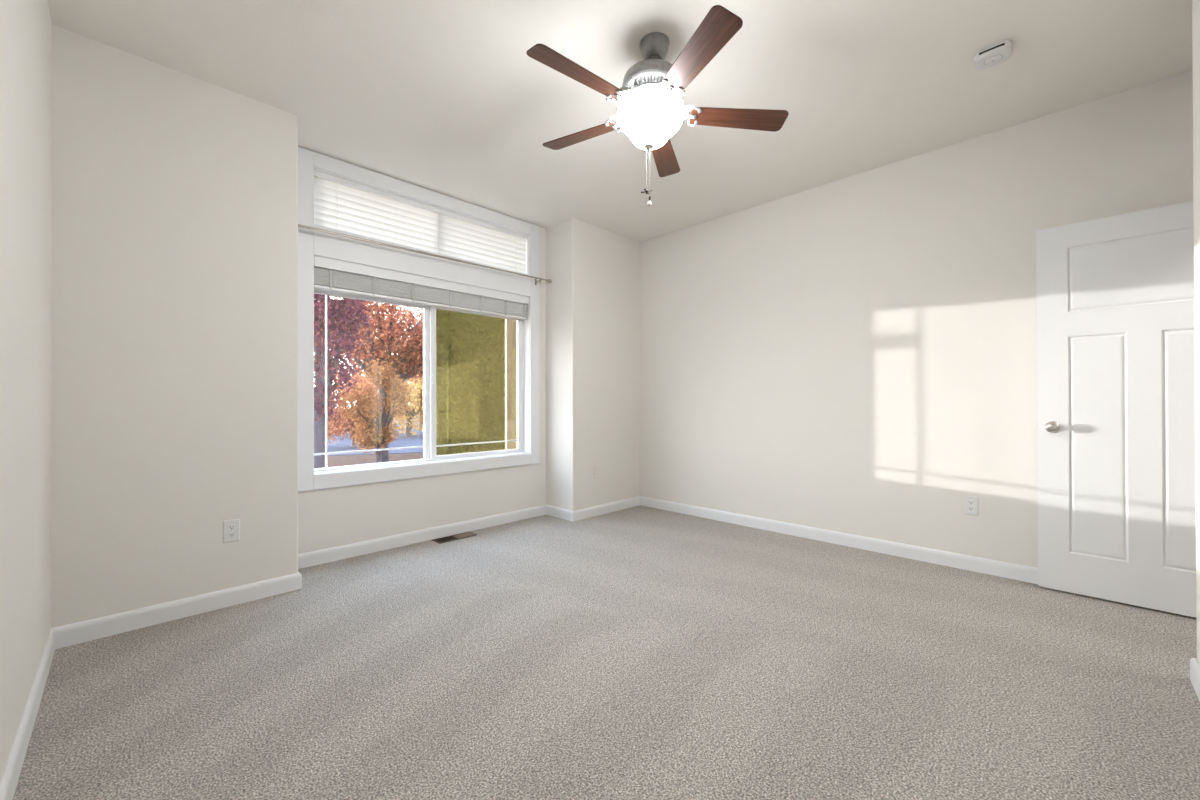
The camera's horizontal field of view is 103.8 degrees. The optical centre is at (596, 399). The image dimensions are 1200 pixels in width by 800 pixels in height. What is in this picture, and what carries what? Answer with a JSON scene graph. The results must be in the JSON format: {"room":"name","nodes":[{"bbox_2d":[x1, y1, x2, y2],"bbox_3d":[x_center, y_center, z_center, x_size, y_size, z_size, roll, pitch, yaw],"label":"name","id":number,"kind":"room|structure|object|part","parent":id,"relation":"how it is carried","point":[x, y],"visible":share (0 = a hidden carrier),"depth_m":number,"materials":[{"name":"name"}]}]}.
{"room":"empty bedroom","nodes":[
{"label":"empty bedroom","id":0,"kind":"room"},
{"bbox_2d":[0,0,51,781],"bbox_3d":[-1.337,-0.287,0.912,4.158,2.740,0.140,0,0,45],"label":"wall","id":1,"kind":"structure","parent":0,"point":[25,25],"depth_m":1.51,"materials":[{"name":"white paint"}]},
{"bbox_2d":[0,628,54,799],"bbox_3d":[-1.143,1.037,0.827,3.495,0.092,0.014,0,0,45],"label":"baseboard","id":2,"kind":"structure","parent":1,"relation":"attached to","point":[10,777],"depth_m":1.47,"materials":[{"name":"white paint"}]},
{"bbox_2d":[51,25,297,627],"bbox_3d":[-2.254,-0.279,2.566,0.523,2.800,0.967,0,0,45],"label":"wall","id":3,"kind":"structure","parent":0,"point":[174,244],"depth_m":2.32,"materials":[{"name":"white paint"}]},
{"bbox_2d":[52,573,301,648],"bbox_3d":[-2.045,1.044,2.387,0.014,0.092,0.951,0,0,45],"label":"baseboard","id":4,"kind":"structure","parent":3,"relation":"attached to","point":[96,628],"depth_m":2.32,"materials":[{"name":"white paint"}]},
{"bbox_2d":[223,519,239,542],"bbox_3d":[-1.939,0.695,2.499,0.009,0.117,0.072,0,0,45],"label":"wall outlet","id":5,"kind":"object","parent":3,"relation":"attached to","point":[231,528],"visible":1,"depth_m":2.50,"materials":[{"name":"white plastic"}]},
{"bbox_2d":[228,524,235,529],"bbox_3d":[-1.938,0.676,2.497,0.003,0.027,0.034,0,0,45],"label":"receptacle","id":6,"kind":"object","parent":5,"relation":"attached to","point":[230,526],"depth_m":2.50,"materials":[{"name":"white plastic"}]},
{"bbox_2d":[228,532,235,537],"bbox_3d":[-1.937,0.715,2.497,0.003,0.027,0.034,0,0,45],"label":"receptacle","id":7,"kind":"object","parent":5,"relation":"attached to","point":[230,534],"depth_m":2.50,"materials":[{"name":"white plastic"}]},
{"bbox_2d":[298,167,545,553],"bbox_3d":[-1.292,-0.277,3.802,0.140,2.740,2.143,0,0,45],"label":"wall","id":8,"kind":"structure","parent":0,"point":[344,515],"depth_m":3.64,"materials":[{"name":"white paint"}]},
{"bbox_2d":[298,146,538,491],"bbox_3d":[-1.296,-0.524,3.788,0.165,2.235,1.979,0,0,45],"label":"window","id":9,"kind":"structure","parent":8,"relation":"in","point":[527,451],"depth_m":3.63,"materials":[{"name":"white paint"}]},
{"bbox_3d":[-1.908,-0.525,3.072,0.020,2.235,0.100,0,0,45],"label":"casing","id":10,"kind":"part","parent":9,"relation":"part of","materials":[{"name":"white paint"}]},
{"bbox_3d":[-1.649,-0.148,3.519,0.027,1.247,0.857,0,0,45],"label":"sash","id":11,"kind":"part","parent":9,"relation":"part of","materials":[{"name":"white plastic"}]},
{"bbox_3d":[-1.330,-0.232,3.820,0.070,1.454,1.777,0,0,45],"label":"frame","id":12,"kind":"part","parent":9,"relation":"part of","materials":[{"name":"white plastic"}]},
{"bbox_2d":[314,170,526,274],"bbox_3d":[-1.280,-1.348,3.772,0.056,0.375,1.757,0,0,45],"label":"window blind","id":13,"kind":"object","parent":9,"relation":"attached to","point":[340,204],"visible":0.79,"depth_m":3.62,"materials":[{"name":"white plastic"}]},
{"bbox_3d":[-1.281,-1.167,3.772,0.046,0.013,1.757,0,0,45],"label":"rail","id":14,"kind":"part","parent":13,"relation":"part of","materials":[{"name":"white plastic"}]},
{"bbox_3d":[-1.261,-1.337,3.753,0.003,0.338,0.003,0,0,45],"label":"ladder cord","id":15,"kind":"part","parent":13,"relation":"part of","materials":[{"name":"white fabric"}]},
{"bbox_2d":[313,152,529,296],"bbox_3d":[-1.299,-1.300,3.791,0.165,0.683,1.777,0,0,45],"label":"window","id":16,"kind":"structure","parent":9,"relation":"attached to","point":[326,245],"depth_m":3.58,"materials":[{"name":"white paint"}]},
{"bbox_3d":[-1.248,-1.592,3.740,0.020,0.100,1.777,0,0,45],"label":"head casing","id":17,"kind":"part","parent":16,"relation":"part of","materials":[{"name":"white paint"}]},
{"bbox_3d":[-1.247,-1.057,3.739,0.020,0.196,1.777,0,0,45],"label":"cross casing","id":18,"kind":"part","parent":16,"relation":"part of","materials":[{"name":"white paint"}]},
{"bbox_2d":[314,256,528,322],"bbox_3d":[-1.273,-0.835,3.764,0.070,0.235,1.761,0,0,45],"label":"window blind","id":19,"kind":"object","parent":9,"relation":"attached to","point":[324,279],"visible":0.88,"depth_m":3.59,"materials":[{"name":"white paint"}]},
{"bbox_3d":[-1.827,-0.824,3.215,0.057,0.138,0.014,0,0,45],"label":"ladder cord","id":20,"kind":"part","parent":19,"relation":"part of","materials":[{"name":"white fabric"}]},
{"bbox_3d":[-1.629,-0.824,3.413,0.057,0.138,0.014,0,0,45],"label":"ladder cord","id":21,"kind":"part","parent":19,"relation":"part of","materials":[{"name":"white fabric"}]},
{"bbox_3d":[-1.425,-0.824,3.619,0.057,0.138,0.014,0,0,45],"label":"ladder cord","id":22,"kind":"part","parent":19,"relation":"part of","materials":[{"name":"white fabric"}]},
{"bbox_3d":[-1.276,-0.760,3.767,0.052,0.018,1.757,0,0,45],"label":"rail","id":23,"kind":"part","parent":19,"relation":"part of","materials":[{"name":"white plastic"}]},
{"bbox_3d":[-1.008,-0.824,4.036,0.057,0.138,0.014,0,0,45],"label":"ladder cord","id":24,"kind":"part","parent":19,"relation":"part of","materials":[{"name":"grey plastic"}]},
{"bbox_3d":[-1.243,0.544,3.733,0.020,0.098,1.777,0,0,45],"label":"casing","id":25,"kind":"part","parent":9,"relation":"part of","materials":[{"name":"white paint"}]},
{"bbox_2d":[298,224,551,284],"bbox_3d":[-1.193,-1.100,3.712,0.094,0.084,2.110,0,0,45],"label":"curtain rod","id":26,"kind":"object","parent":9,"relation":"attached to","point":[299,225],"visible":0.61,"depth_m":3.47,"materials":[{"name":"silver metal"}]},
{"bbox_3d":[-1.026,-0.148,4.101,0.027,1.247,0.890,0,0,45],"label":"sash","id":27,"kind":"part","parent":9,"relation":"part of","materials":[{"name":"white plastic"}]},
{"bbox_3d":[-0.583,-0.524,4.402,0.020,2.235,0.102,0,0,45],"label":"casing","id":28,"kind":"part","parent":9,"relation":"part of","materials":[{"name":"white paint"}]},
{"bbox_2d":[298,505,545,568],"bbox_3d":[-1.234,1.047,3.743,0.014,0.092,2.143,0,0,45],"label":"baseboard","id":29,"kind":"structure","parent":8,"relation":"attached to","point":[308,559],"depth_m":3.56,"materials":[{"name":"white paint"}]},
{"bbox_2d":[546,218,639,510],"bbox_3d":[-0.058,-0.276,4.769,0.523,2.800,0.970,0,0,45],"label":"wall","id":30,"kind":"structure","parent":0,"point":[593,359],"depth_m":4.46,"materials":[{"name":"white paint"}]},
{"bbox_2d":[546,505,572,521],"bbox_3d":[-0.347,1.047,4.362,0.397,0.092,0.014,0,0,45],"label":"baseboard","id":31,"kind":"structure","parent":30,"relation":"attached to","point":[553,511],"depth_m":4.35,"materials":[{"name":"white paint"}]},
{"bbox_2d":[573,496,639,521],"bbox_3d":[0.120,1.046,4.559,0.014,0.092,0.954,0,0,45],"label":"baseboard","id":32,"kind":"structure","parent":30,"relation":"attached to","point":[597,510],"depth_m":4.52,"materials":[{"name":"white paint"}]},
{"bbox_2d":[13,505,1199,799],"bbox_3d":[0.210,1.144,2.306,4.368,0.120,4.300,0,0,45],"label":"floor","id":33,"kind":"structure","parent":0,"point":[640,652],"depth_m":1.79,"materials":[{"name":"beige carpet"}]},
{"bbox_2d":[432,532,476,543],"bbox_3d":[-1.123,1.090,3.728,0.130,0.006,0.324,0,0,45],"label":"floor vent","id":34,"kind":"object","parent":33,"relation":"in","point":[465,534],"visible":1,"depth_m":3.72,"materials":[{"name":"brown metal"}]},
{"bbox_2d":[47,0,1192,241],"bbox_3d":[0.245,-1.716,2.273,4.488,0.120,4.300,0,0,45],"label":"ceiling","id":35,"kind":"structure","parent":0,"point":[445,97],"depth_m":2.41,"materials":[{"name":"white paint"}]},
{"bbox_2d":[526,5,788,207],"bbox_3d":[0.215,-1.276,2.160,1.165,0.759,1.220,0,0,-37],"label":"ceiling fan","id":36,"kind":"object","parent":35,"relation":"hanging from","point":[651,109],"visible":1,"depth_m":2.09,"materials":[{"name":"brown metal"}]},
{"bbox_3d":[-0.073,-1.349,1.944,0.445,0.006,0.127,2,13,-37],"label":"blade","id":37,"kind":"part","parent":36,"relation":"part of","materials":[{"name":"brown wood"}]},
{"bbox_3d":[-0.081,-1.358,2.423,0.445,0.006,0.127,4,13,35],"label":"blade","id":38,"kind":"part","parent":36,"relation":"part of","materials":[{"name":"brown wood"}]},
{"bbox_3d":[0.233,-1.074,2.186,0.003,0.209,0.003,0,0,-12],"label":"pull chain","id":39,"kind":"part","parent":36,"relation":"part of","materials":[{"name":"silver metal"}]},
{"bbox_3d":[0.249,-1.279,2.190,0.306,0.191,0.306,4,1,45],"label":"lamp shade","id":40,"kind":"part","parent":36,"relation":"part of","materials":[{"name":"white glass"}]},
{"bbox_3d":[0.372,-1.337,2.579,0.127,0.006,0.445,-9,-3,17],"label":"blade","id":41,"kind":"part","parent":36,"relation":"part of","materials":[{"name":"brown wood"}]},
{"bbox_3d":[0.384,-1.322,1.804,0.127,0.006,0.445,15,-3,-19],"label":"blade","id":42,"kind":"part","parent":36,"relation":"part of","materials":[{"name":"brown wood"}]},
{"bbox_3d":[0.659,-1.315,2.196,0.445,0.006,0.127,3,-11,-1],"label":"blade","id":43,"kind":"part","parent":36,"relation":"part of","materials":[{"name":"brown wood"}]},
{"bbox_2d":[974,40,1012,69],"bbox_3d":[1.894,-1.639,2.244,0.138,0.042,0.138,0,0,45],"label":"smoke detector","id":44,"kind":"object","parent":35,"relation":"attached to","point":[1000,52],"visible":1,"depth_m":2.22,"materials":[{"name":"white plastic"}]},
{"bbox_2d":[639,70,1192,567],"bbox_3d":[1.675,-0.284,3.784,4.368,2.740,0.140,0,0,45],"label":"wall","id":45,"kind":"structure","parent":0,"point":[855,354],"depth_m":3.29,"materials":[{"name":"white paint"}]},
{"bbox_2d":[640,496,1037,583],"bbox_3d":[1.809,1.039,3.540,3.845,0.092,0.014,0,0,45],"label":"baseboard","id":46,"kind":"structure","parent":45,"relation":"attached to","point":[1029,574],"depth_m":3.39,"materials":[{"name":"white paint"}]},
{"bbox_2d":[964,496,977,515],"bbox_3d":[2.375,0.669,2.980,0.072,0.117,0.009,0,0,45],"label":"wall outlet","id":47,"kind":"object","parent":45,"relation":"attached to","point":[970,502],"visible":1,"depth_m":2.98,"materials":[{"name":"white plastic"}]},
{"bbox_2d":[1192,0,1199,664],"bbox_3d":[1.298,-0.294,0.560,0.350,2.800,3.142,0,0,45],"label":"wall","id":48,"kind":"structure","parent":0,"point":[1195,3],"depth_m":1.75,"materials":[{"name":"white paint"}]},
{"bbox_2d":[1190,658,1199,700],"bbox_3d":[1.188,1.030,0.700,0.014,0.092,3.126,0,0,45],"label":"baseboard","id":49,"kind":"structure","parent":48,"relation":"attached to","point":[1194,665],"depth_m":1.75,"materials":[{"name":"white paint"}]},
{"bbox_3d":[1.845,-0.295,0.776,0.120,2.740,4.160,0,0,45],"label":"wall","id":50,"kind":"structure","parent":0,"visible":0},
{"bbox_2d":[1036,201,1195,617],"bbox_3d":[2.836,0.045,2.426,0.822,2.043,0.175,0,0,45],"label":"door","id":51,"kind":"structure","parent":50,"relation":"in","point":[1115,294],"depth_m":2.48,"materials":[{"name":"white paint"}]},
{"bbox_3d":[2.550,0.153,2.629,0.065,0.052,0.059,0,0,45],"label":"knob","id":52,"kind":"part","parent":51,"relation":"part of","materials":[{"name":"silver metal"}]},
{"label":"outside","id":53,"kind":"structure","parent":0,"visible":0},
{"bbox_2d":[327,411,422,466],"bbox_3d":[-33.195,1.825,47.207,106.312,0.300,140.000,0,0,45],"label":"ground","id":54,"kind":"structure","parent":53,"point":[333,461],"depth_m":11.92,"materials":[{"name":"grass"},{"name":"asphalt"},{"name":"concrete"}]},
{"bbox_2d":[314,293,369,468],"bbox_3d":[-3.698,-0.525,6.163,1.323,4.066,1.051,0,0,-13],"label":"tree","id":55,"kind":"object","parent":54,"relation":"on","point":[337,316],"visible":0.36,"depth_m":6.14,"materials":[{"name":"red plant"}]},
{"bbox_2d":[327,369,395,447],"bbox_3d":[-7.570,0.287,14.475,1.747,2.519,2.592,0,0,45],"label":"tree","id":56,"kind":"object","parent":54,"relation":"on","point":[343,422],"visible":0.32,"depth_m":14.23,"materials":[{"name":"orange plant"}]},
{"bbox_2d":[314,303,422,412],"bbox_3d":[-12.450,-1.972,25.859,9.214,7.140,9.722,0,0,-8],"label":"tree","id":57,"kind":"object","parent":54,"relation":"on","point":[357,366],"visible":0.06,"depth_m":24.14,"materials":[{"name":"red plant"}]},
{"bbox_2d":[334,359,411,462],"bbox_3d":[-3.810,0.411,8.054,1.189,2.206,0.855,0,0,9],"label":"tree","id":58,"kind":"object","parent":54,"relation":"on","point":[380,430],"visible":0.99,"depth_m":8.00,"materials":[{"name":"orange plant"}]},
{"bbox_2d":[318,297,438,461],"bbox_3d":[-4.597,-0.819,10.923,4.280,4.692,4.076,0,0,45],"label":"maple","id":59,"kind":"object","parent":54,"relation":"on","point":[409,359],"visible":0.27,"depth_m":9.88,"materials":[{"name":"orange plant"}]},
{"bbox_2d":[343,353,422,436],"bbox_3d":[-7.589,-0.226,19.068,4.454,3.576,4.146,0,0,38],"label":"tree","id":60,"kind":"object","parent":54,"relation":"on","point":[416,394],"visible":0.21,"depth_m":18.83,"materials":[{"name":"yellow plant"}]},
{"bbox_2d":[436,309,505,455],"bbox_3d":[-1.153,-0.854,8.703,1.999,4.787,4.719,0,0,45],"label":"exterior wall","id":61,"kind":"structure","parent":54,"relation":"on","point":[470,348],"depth_m":7.00,"materials":[{"name":"green paint"}]},
{"bbox_2d":[507,319,516,448],"bbox_3d":[-1.058,-0.524,6.025,0.280,4.054,0.273,0,0,45],"label":"wall","id":62,"kind":"structure","parent":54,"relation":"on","point":[511,324],"depth_m":5.96,"materials":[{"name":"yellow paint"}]},
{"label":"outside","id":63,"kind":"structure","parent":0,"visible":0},
{"bbox_2d":[327,422,422,455],"bbox_3d":[1.559,1.508,27.123,28.864,0.020,27.067,0,0,-8],"label":"road","id":64,"kind":"structure","parent":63,"point":[416,439],"depth_m":15.60,"materials":[{"name":"grey asphalt"}]}
]}

